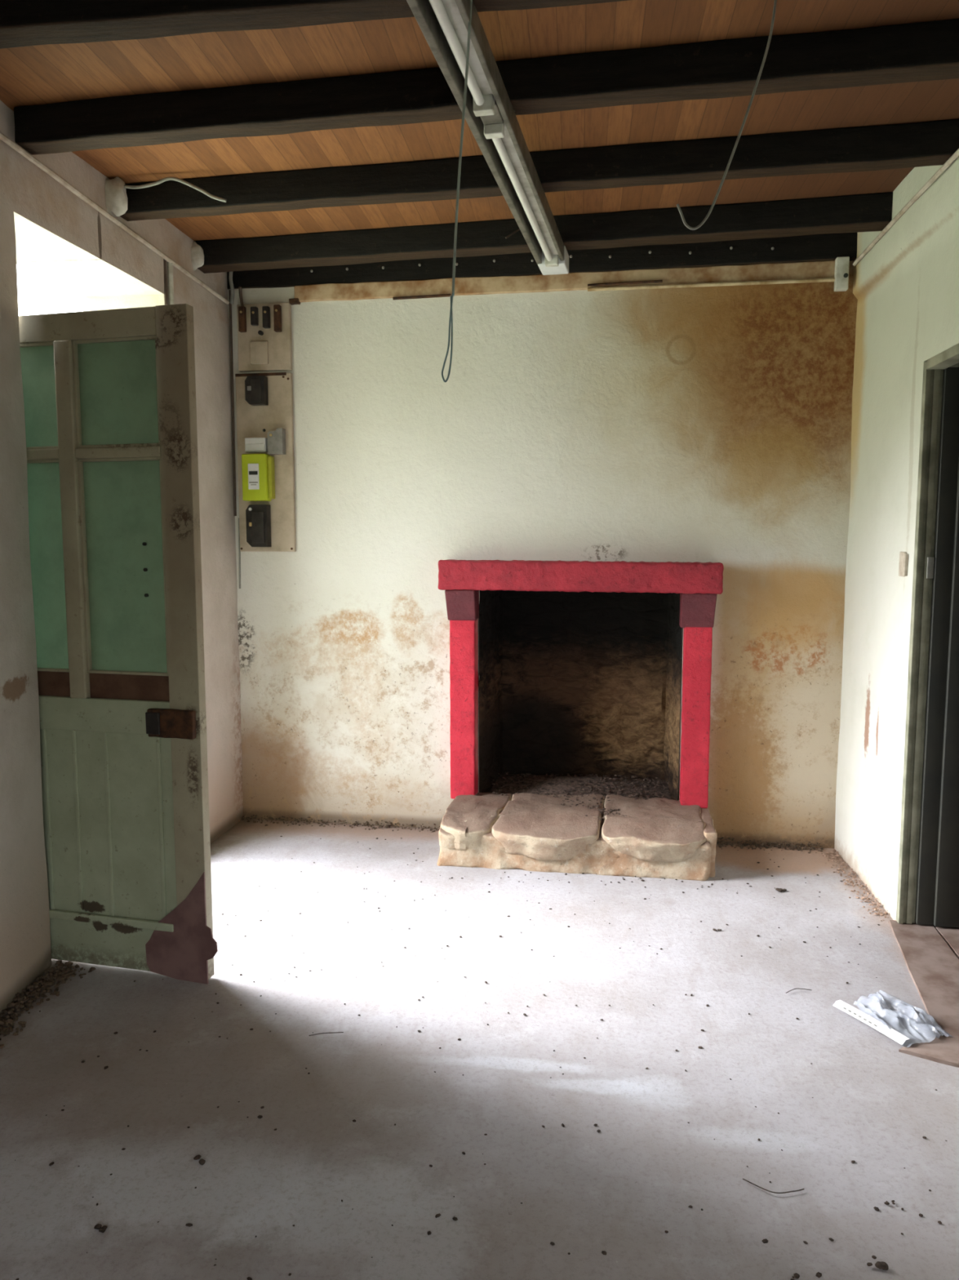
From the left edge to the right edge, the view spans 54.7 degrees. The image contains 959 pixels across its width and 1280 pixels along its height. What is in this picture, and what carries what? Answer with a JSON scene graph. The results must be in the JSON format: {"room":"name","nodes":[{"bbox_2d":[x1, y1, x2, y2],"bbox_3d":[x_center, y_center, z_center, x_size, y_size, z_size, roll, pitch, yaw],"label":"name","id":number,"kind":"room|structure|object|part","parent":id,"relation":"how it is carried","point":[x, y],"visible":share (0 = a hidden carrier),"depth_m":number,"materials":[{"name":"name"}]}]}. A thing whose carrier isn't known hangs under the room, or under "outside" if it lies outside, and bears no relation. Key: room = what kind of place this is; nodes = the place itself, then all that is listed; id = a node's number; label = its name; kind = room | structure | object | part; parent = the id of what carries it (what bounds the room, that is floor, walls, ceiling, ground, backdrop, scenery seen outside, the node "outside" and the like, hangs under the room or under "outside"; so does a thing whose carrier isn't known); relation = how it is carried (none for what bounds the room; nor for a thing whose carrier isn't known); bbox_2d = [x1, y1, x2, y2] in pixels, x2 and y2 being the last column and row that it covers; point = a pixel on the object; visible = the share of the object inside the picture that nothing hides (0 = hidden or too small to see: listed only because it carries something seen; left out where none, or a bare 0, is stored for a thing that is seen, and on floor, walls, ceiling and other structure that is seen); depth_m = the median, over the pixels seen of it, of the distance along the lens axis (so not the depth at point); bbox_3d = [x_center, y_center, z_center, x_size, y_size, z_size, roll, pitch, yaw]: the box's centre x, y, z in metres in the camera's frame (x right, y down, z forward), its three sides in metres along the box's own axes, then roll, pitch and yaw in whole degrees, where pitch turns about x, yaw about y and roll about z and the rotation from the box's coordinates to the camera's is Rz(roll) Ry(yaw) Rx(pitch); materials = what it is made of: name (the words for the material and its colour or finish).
{"room":"traditional dwelling","nodes":[
{"label":"traditional dwelling","id":0,"kind":"room"},
{"bbox_2d":[0,100,243,1013],"bbox_3d":[-1.824,-0.126,1.670,0.395,2.895,6.540,1,6,6],"label":"wall","id":1,"kind":"structure","parent":0,"point":[46,230],"depth_m":3.32,"materials":[{"name":"beige paint"}]},
{"bbox_2d":[0,131,229,304],"bbox_3d":[-1.475,-1.562,2.966,0.049,0.095,3.480,1,6,6],"label":"conduit","id":2,"kind":"object","parent":1,"relation":"attached to","point":[5,139],"visible":1,"depth_m":3.47,"materials":[{"name":"white plastic"}]},
{"bbox_2d":[104,177,127,217],"bbox_3d":[-1.412,-1.715,3.592,0.103,0.148,0.068,1,6,6],"label":"lump","id":3,"kind":"object","parent":1,"relation":"attached to","point":[116,197],"visible":0.87,"depth_m":3.57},
{"bbox_2d":[18,303,217,984],"bbox_3d":[-1.356,0.043,3.154,0.972,2.245,0.079,2,6,14],"label":"door","id":4,"kind":"structure","parent":1,"relation":"in","point":[111,434],"depth_m":3.12,"materials":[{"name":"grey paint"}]},
{"bbox_3d":[-1.547,-0.818,3.131,0.313,0.349,0.005,2,6,14],"label":"pane","id":5,"kind":"part","parent":4,"relation":"part of","materials":[{"name":"green glass"}]},
{"bbox_3d":[-1.547,-0.253,3.191,0.313,0.720,0.005,2,6,14],"label":"pane","id":6,"kind":"part","parent":4,"relation":"part of","materials":[{"name":"green glass"}]},
{"bbox_3d":[-1.364,-1.030,3.058,0.693,0.088,0.042,2,6,14],"label":"rail","id":7,"kind":"part","parent":4,"relation":"part of","materials":[{"name":"grey paint"}]},
{"bbox_3d":[-1.364,1.056,3.282,0.693,0.174,0.040,2,6,14],"label":"rail","id":8,"kind":"part","parent":4,"relation":"part of","materials":[{"name":"green paint"}]},
{"bbox_3d":[-1.364,0.254,3.196,0.693,0.115,0.040,2,6,14],"label":"rail","id":9,"kind":"part","parent":4,"relation":"part of","materials":[{"name":"green paint"}]},
{"bbox_3d":[-1.365,0.641,3.235,0.693,0.662,0.022,2,6,14],"label":"panel","id":10,"kind":"part","parent":4,"relation":"part of","materials":[{"name":"green paint"}]},
{"bbox_3d":[-1.181,-0.808,3.039,0.317,0.349,0.005,2,6,14],"label":"pane","id":11,"kind":"part","parent":4,"relation":"part of","materials":[{"name":"green glass"}]},
{"bbox_3d":[-1.181,-0.243,3.099,0.317,0.720,0.005,2,6,14],"label":"pane","id":12,"kind":"part","parent":4,"relation":"part of","materials":[{"name":"green glass"}]},
{"bbox_2d":[163,258,167,305],"bbox_3d":[-1.373,-1.101,4.094,0.015,1.120,0.015,3,7,28],"label":"conduit","id":13,"kind":"object","parent":1,"relation":"attached to","point":[164,260],"visible":0.27,"depth_m":4.04,"materials":[{"name":"grey plastic"}]},
{"bbox_2d":[167,262,173,304],"bbox_3d":[-1.358,-1.105,4.125,0.022,1.120,0.022,3,7,28],"label":"conduit","id":14,"kind":"object","parent":1,"relation":"attached to","point":[170,265],"visible":0.28,"depth_m":4.07,"materials":[{"name":"white paint"}]},
{"bbox_2d":[191,241,204,270],"bbox_3d":[-1.325,-1.793,4.327,0.082,0.131,0.056,1,6,6],"label":"lump","id":15,"kind":"object","parent":1,"relation":"attached to","point":[197,251],"visible":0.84,"depth_m":4.31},
{"bbox_2d":[228,271,234,303],"bbox_3d":[-1.257,-1.804,4.698,0.026,0.194,0.032,-2,6,-15],"label":"cable","id":16,"kind":"object","parent":1,"relation":"attached to","point":[230,275],"visible":0.82,"depth_m":4.69,"materials":[{"name":"grey plastic"}]},
{"bbox_2d":[0,818,958,1279],"bbox_3d":[0.519,1.327,1.704,5.100,0.004,7.400,1,6,6],"label":"floor","id":17,"kind":"structure","parent":0,"point":[617,1189],"depth_m":2.53,"materials":[{"name":"concrete"}]},
{"bbox_2d":[0,960,95,1048],"bbox_3d":[-1.465,1.198,2.799,0.178,0.041,0.989,1,6,6],"label":"rubble","id":18,"kind":"object","parent":17,"relation":"on","point":[58,975],"visible":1,"depth_m":3.07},
{"bbox_2d":[93,1223,106,1232],"bbox_3d":[-0.829,1.287,2.029,0.032,0.007,0.018,3,7,26],"label":"clump","id":19,"kind":"object","parent":17,"relation":"on","point":[98,1226],"visible":1,"depth_m":2.03,"materials":[{"name":"brown soil"}]},
{"bbox_2d":[193,1154,205,1164],"bbox_3d":[-0.678,1.263,2.251,0.038,0.010,0.018,6,8,43],"label":"clump","id":20,"kind":"object","parent":17,"relation":"on","point":[202,1162],"visible":1,"depth_m":2.25,"materials":[{"name":"black soil"}]},
{"bbox_2d":[308,1031,343,1035],"bbox_3d":[-0.467,1.200,2.825,0.105,0.004,0.005,-1,6,-11],"label":"twig","id":21,"kind":"object","parent":17,"relation":"on","point":[335,1032],"visible":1,"depth_m":2.83,"materials":[{"name":"brown wood"}]},
{"bbox_2d":[14,835,947,1279],"bbox_3d":[0.156,1.187,2.993,2.705,0.007,3.304,1,6,6],"label":"litter","id":22,"kind":"object","parent":17,"relation":"on","point":[819,1274],"visible":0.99,"depth_m":2.42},
{"bbox_2d":[241,814,823,853],"bbox_3d":[0.190,0.987,4.743,3.007,0.038,0.111,1,6,9],"label":"rubble","id":23,"kind":"object","parent":17,"relation":"on","point":[722,843],"visible":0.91,"depth_m":4.62,"materials":[{"name":"brown soil"}]},
{"bbox_2d":[436,559,724,880],"bbox_3d":[0.491,0.312,4.657,1.380,1.429,1.137,1,6,9],"label":"fireplace","id":24,"kind":"object","parent":17,"relation":"on","point":[580,661],"visible":1,"depth_m":4.68,"materials":[{"name":"red paint"}]},
{"bbox_2d":[489,771,671,820],"bbox_3d":[0.506,0.789,4.769,0.956,0.055,0.907,1,6,9],"label":"ash","id":25,"kind":"object","parent":24,"relation":"in","point":[507,784],"visible":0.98,"depth_m":4.91},
{"bbox_2d":[400,837,780,888],"bbox_3d":[0.477,1.044,4.330,1.823,0.007,0.551,1,6,6],"label":"crumbs","id":26,"kind":"object","parent":17,"relation":"on","point":[642,880],"visible":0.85,"depth_m":4.12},
{"bbox_2d":[742,1178,804,1193],"bbox_3d":[0.683,1.272,2.151,0.138,0.004,0.033,2,6,14],"label":"twig","id":27,"kind":"object","parent":17,"relation":"on","point":[743,1179],"visible":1,"depth_m":2.14,"materials":[{"name":"brown wood"}]},
{"bbox_2d":[775,888,786,892],"bbox_3d":[1.300,1.076,3.990,0.045,0.012,0.034,-1,6,-8],"label":"clump","id":28,"kind":"object","parent":17,"relation":"on","point":[780,890],"visible":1,"depth_m":3.98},
{"bbox_2d":[791,1272,799,1279],"bbox_3d":[0.644,1.302,1.891,0.013,0.007,0.029,5,8,37],"label":"clump","id":29,"kind":"object","parent":17,"relation":"on","point":[797,1276],"visible":1,"depth_m":1.89,"materials":[{"name":"brown soil"}]},
{"bbox_2d":[786,988,812,993],"bbox_3d":[1.064,1.170,3.098,0.096,0.004,0.018,-1,6,-12],"label":"twig","id":30,"kind":"object","parent":17,"relation":"on","point":[793,988],"visible":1,"depth_m":3.10,"materials":[{"name":"brown wood"}]},
{"bbox_2d":[821,848,889,920],"bbox_3d":[1.632,1.060,4.088,0.110,0.029,0.841,1,6,6],"label":"rubble","id":31,"kind":"object","parent":17,"relation":"on","point":[833,851],"visible":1,"depth_m":4.06,"materials":[{"name":"paint"}]},
{"bbox_2d":[833,1000,910,1044],"bbox_3d":[1.209,1.181,2.870,0.032,0.015,0.263,-3,7,-26],"label":"paper strip","id":32,"kind":"object","parent":17,"relation":"on","point":[856,1013],"visible":1,"depth_m":2.86,"materials":[{"name":"white paper"}]},
{"bbox_2d":[866,1255,888,1270],"bbox_3d":[0.828,1.296,1.923,0.037,0.012,0.036,6,8,43],"label":"clump","id":33,"kind":"object","parent":17,"relation":"on","point":[879,1264],"visible":1,"depth_m":1.92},
{"bbox_2d":[884,1200,895,1204],"bbox_3d":[0.934,1.279,2.107,0.028,0.006,0.013,-1,6,-7],"label":"clump","id":34,"kind":"object","parent":17,"relation":"on","point":[886,1202],"visible":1,"depth_m":2.10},
{"bbox_2d":[888,920,958,1067],"bbox_3d":[1.499,1.172,3.150,0.391,0.020,1.082,1,6,9],"label":"flagstone","id":35,"kind":"object","parent":17,"relation":"on","point":[933,966],"visible":0.89,"depth_m":3.13,"materials":[{"name":"brown stone"}]},
{"bbox_2d":[933,924,958,956],"bbox_3d":[1.979,1.177,3.108,0.599,0.019,1.043,1,6,6],"label":"flagstone","id":36,"kind":"object","parent":17,"relation":"on","point":[951,935],"visible":0.67,"depth_m":3.52,"materials":[{"name":"beige stone"}]},
{"bbox_2d":[0,0,958,241],"bbox_3d":[0.429,-1.583,1.403,5.280,0.060,7.400,1,6,6],"label":"ceiling","id":37,"kind":"structure","parent":0,"point":[37,74],"depth_m":2.94,"materials":[{"name":"brown wood"}]},
{"bbox_2d":[0,0,626,48],"bbox_3d":[-0.030,-1.580,2.206,3.108,0.124,0.106,1,6,8],"label":"ceiling beam","id":38,"kind":"structure","parent":37,"relation":"attached to","point":[23,23],"depth_m":2.28,"materials":[{"name":"brown wood"}]},
{"bbox_2d":[452,0,472,296],"bbox_3d":[-0.041,-1.181,2.206,0.052,0.700,0.014,-1,6,-6],"label":"cable","id":39,"kind":"object","parent":38,"relation":"hanging from","point":[471,1],"visible":1,"depth_m":2.20,"materials":[{"name":"grey plastic"}]},
{"bbox_2d":[441,293,453,382],"bbox_3d":[-0.078,-0.734,2.254,0.032,0.209,0.010,1,6,6],"label":"wire loop","id":40,"kind":"object","parent":39,"relation":"hanging from","point":[452,295],"visible":1,"depth_m":2.25,"materials":[{"name":"grey plastic"}]},
{"bbox_2d":[13,19,958,155],"bbox_3d":[0.028,-1.640,2.763,3.119,0.124,0.100,1,6,10],"label":"ceiling beam","id":41,"kind":"structure","parent":37,"relation":"attached to","point":[864,56],"depth_m":2.71,"materials":[{"name":"brown wood"}]},
{"bbox_2d":[406,0,568,275],"bbox_3d":[0.004,-1.518,2.587,0.126,0.096,3.300,1,6,12],"label":"fluorescent light","id":42,"kind":"object","parent":41,"relation":"attached to","point":[491,117],"visible":1,"depth_m":2.67,"materials":[{"name":"white metal"}]},
{"bbox_3d":[0.051,-1.526,2.561,0.016,0.066,3.270,1,6,12],"label":"rail","id":43,"kind":"part","parent":42,"relation":"part of","materials":[{"name":"grey metal"}]},
{"bbox_2d":[120,118,958,221],"bbox_3d":[0.098,-1.708,3.403,3.122,0.123,0.095,1,6,11],"label":"ceiling beam","id":44,"kind":"structure","parent":37,"relation":"attached to","point":[926,143],"depth_m":3.32,"materials":[{"name":"brown wood"}]},
{"bbox_2d":[124,177,226,202],"bbox_3d":[-1.167,-1.716,3.541,0.414,0.102,0.026,1,6,9],"label":"cable","id":45,"kind":"object","parent":44,"relation":"attached to","point":[166,179],"visible":1,"depth_m":3.53,"materials":[{"name":"white plastic"}]},
{"bbox_2d":[226,232,857,289],"bbox_3d":[0.219,-1.828,4.527,3.119,0.124,0.144,1,6,10],"label":"ceiling beam","id":46,"kind":"structure","parent":37,"relation":"attached to","point":[821,247],"depth_m":4.41,"materials":[{"name":"brown wood"}]},
{"bbox_2d":[195,191,893,273],"bbox_3d":[0.172,-1.782,4.088,3.130,0.124,0.119,1,6,11],"label":"ceiling beam","id":47,"kind":"structure","parent":37,"relation":"attached to","point":[867,212],"depth_m":3.99,"materials":[{"name":"brown wood"}]},
{"bbox_2d":[505,228,519,238],"bbox_3d":[0.170,-1.718,3.934,0.028,0.065,0.176,4,7,35],"label":"cable","id":48,"kind":"object","parent":47,"relation":"hanging from","point":[513,233],"visible":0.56,"depth_m":3.89,"materials":[{"name":"black plastic"}]},
{"bbox_2d":[676,0,777,230],"bbox_3d":[0.642,-1.372,2.414,0.244,0.579,0.007,1,6,6],"label":"cable","id":49,"kind":"object","parent":37,"relation":"hanging from","point":[702,223],"visible":1,"depth_m":2.41,"materials":[{"name":"grey plastic"}]},
{"bbox_2d":[227,261,958,848],"bbox_3d":[0.823,-0.465,4.848,5.330,2.895,0.627,1,6,9],"label":"wall","id":50,"kind":"structure","parent":0,"point":[703,424],"depth_m":4.58,"materials":[{"name":"white paint"}]},
{"bbox_2d":[228,289,236,515],"bbox_3d":[-1.273,-1.215,4.778,0.019,1.140,0.014,4,7,32],"label":"conduit","id":51,"kind":"object","parent":50,"relation":"attached to","point":[229,291],"visible":1,"depth_m":4.77,"materials":[{"name":"black plastic"}]},
{"bbox_2d":[238,517,240,588],"bbox_3d":[-1.261,-0.455,4.867,0.017,0.370,0.011,4,7,32],"label":"cable","id":52,"kind":"object","parent":50,"relation":"attached to","point":[239,551],"visible":1,"depth_m":4.87,"materials":[{"name":"grey plastic"}]},
{"bbox_2d":[235,372,296,551],"bbox_3d":[-1.105,-0.912,4.788,0.300,0.907,0.031,1,6,9],"label":"board","id":53,"kind":"object","parent":50,"relation":"attached to","point":[252,421],"visible":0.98,"depth_m":4.77,"materials":[{"name":"wood"}]},
{"bbox_2d":[244,437,267,453],"bbox_3d":[-1.145,-1.000,4.751,0.112,0.072,0.046,1,6,9],"label":"box","id":54,"kind":"object","parent":53,"relation":"attached to","point":[251,444],"visible":1,"depth_m":4.73,"materials":[{"name":"white plastic"}]},
{"bbox_3d":[-1.148,-0.985,4.733,0.100,0.034,0.007,1,6,9],"label":"lid","id":55,"kind":"part","parent":54,"relation":"part of","materials":[{"name":"white plastic"}]},
{"bbox_2d":[244,375,268,405],"bbox_3d":[-1.137,-1.268,4.715,0.102,0.140,0.058,1,6,9],"label":"switch","id":56,"kind":"object","parent":53,"relation":"attached to","point":[256,386],"visible":1,"depth_m":4.69,"materials":[{"name":"grey plastic"}]},
{"bbox_2d":[241,453,275,501],"bbox_3d":[-1.134,-0.832,4.750,0.150,0.236,0.080,1,6,9],"label":"meter","id":57,"kind":"object","parent":53,"relation":"attached to","point":[257,469],"visible":1,"depth_m":4.72,"materials":[{"name":"plastic"}]},
{"bbox_3d":[-1.150,-0.832,4.716,0.058,0.130,0.004,1,6,9],"label":"label plate","id":58,"kind":"part","parent":57,"relation":"part of","materials":[{"name":"white plastic"}]},
{"bbox_2d":[245,504,271,546],"bbox_3d":[-1.144,-0.588,4.782,0.112,0.216,0.072,1,6,9],"label":"circuit breaker","id":59,"kind":"object","parent":53,"relation":"attached to","point":[258,517],"visible":1,"depth_m":4.76,"materials":[{"name":"black plastic"}]},
{"bbox_2d":[266,427,285,454],"bbox_3d":[-1.037,-1.013,4.730,0.080,0.128,0.050,1,6,9],"label":"junction box","id":60,"kind":"object","parent":53,"relation":"attached to","point":[277,438],"visible":1,"depth_m":4.71,"materials":[{"name":"grey plastic"}]},
{"bbox_2d":[236,297,300,372],"bbox_3d":[-1.072,-1.547,4.699,0.331,0.348,0.063,1,6,9],"label":"board","id":61,"kind":"object","parent":50,"relation":"attached to","point":[264,343],"depth_m":4.70,"materials":[{"name":"wood"}]},
{"bbox_2d":[238,286,244,306],"bbox_3d":[-1.207,-1.737,4.691,0.023,0.100,0.030,-1,6,-13],"label":"cable","id":62,"kind":"object","parent":61,"relation":"attached to","point":[239,287],"visible":1,"depth_m":4.69,"materials":[{"name":"grey plastic"}]},
{"bbox_3d":[-1.108,-1.556,4.695,0.021,0.021,0.021,1,6,9],"label":"knob","id":63,"kind":"part","parent":61,"relation":"part of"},
{"bbox_3d":[-0.933,-1.706,4.673,0.052,0.026,0.037,1,6,9],"label":"rusty bracket","id":64,"kind":"part","parent":61,"relation":"part of","materials":[{"name":"brown metal"}]},
{"bbox_2d":[392,293,451,299],"bbox_3d":[-0.284,-1.685,4.551,0.290,0.018,0.015,1,6,9],"label":"rod","id":65,"kind":"object","parent":50,"relation":"attached to","point":[441,295],"visible":0.98,"depth_m":4.54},
{"bbox_2d":[294,261,835,302],"bbox_3d":[0.382,-1.724,4.471,2.661,0.082,0.048,1,6,9],"label":"trim","id":66,"kind":"structure","parent":50,"relation":"attached to","point":[580,281],"depth_m":4.45,"materials":[{"name":"beige wood"}]},
{"bbox_2d":[587,280,662,286],"bbox_3d":[0.689,-1.690,4.391,0.350,0.016,0.013,1,6,9],"label":"rod","id":67,"kind":"object","parent":50,"relation":"attached to","point":[653,281],"visible":1,"depth_m":4.39,"materials":[{"name":"brown wood"}]},
{"bbox_2d":[587,277,835,291],"bbox_3d":[1.076,-1.662,4.333,1.135,0.022,0.018,1,6,9],"label":"conduit","id":68,"kind":"object","parent":50,"relation":"attached to","point":[827,279],"visible":1,"depth_m":4.33,"materials":[{"name":"beige plastic"}]},
{"bbox_2d":[834,256,849,291],"bbox_3d":[1.652,-1.668,4.225,0.056,0.144,0.046,1,6,9],"label":"junction box","id":69,"kind":"object","parent":50,"relation":"attached to","point":[841,283],"visible":1,"depth_m":4.21,"materials":[{"name":"white paint"}]},
{"bbox_2d":[835,156,958,920],"bbox_3d":[1.454,-0.085,1.286,0.148,2.895,6.470,1,6,6],"label":"wall","id":70,"kind":"structure","parent":0,"point":[906,286],"depth_m":3.82,"materials":[{"name":"white paint"}]},
{"bbox_2d":[898,551,908,576],"bbox_3d":[1.652,-0.296,3.615,0.013,0.096,0.078,1,6,6],"label":"light switch","id":71,"kind":"object","parent":70,"relation":"attached to","point":[904,557],"visible":1,"depth_m":3.60,"materials":[{"name":"beige plastic"}]},
{"bbox_2d":[853,148,958,266],"bbox_3d":[1.526,-1.549,2.563,0.018,0.053,3.320,1,6,6],"label":"conduit","id":72,"kind":"object","parent":70,"relation":"attached to","point":[956,154],"visible":1,"depth_m":3.49,"materials":[{"name":"white plastic"}]},
{"bbox_2d":[896,343,958,924],"bbox_3d":[1.621,0.092,3.032,0.066,2.148,1.021,1,6,6],"label":"door frame","id":73,"kind":"structure","parent":70,"relation":"attached to","point":[933,369],"depth_m":3.50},
{"bbox_2d":[915,367,958,927],"bbox_3d":[2.162,0.061,3.452,0.922,2.114,0.043,1,6,6],"label":"door","id":74,"kind":"structure","parent":70,"relation":"in","point":[937,898],"depth_m":3.51,"materials":[{"name":"grey paint"}]},
{"bbox_2d":[926,556,934,578],"bbox_3d":[1.688,-0.270,3.470,0.024,0.080,0.008,1,6,6],"label":"hinge plate","id":75,"kind":"object","parent":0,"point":[931,560],"visible":1,"depth_m":3.47,"materials":[{"name":"grey metal"}]}
]}

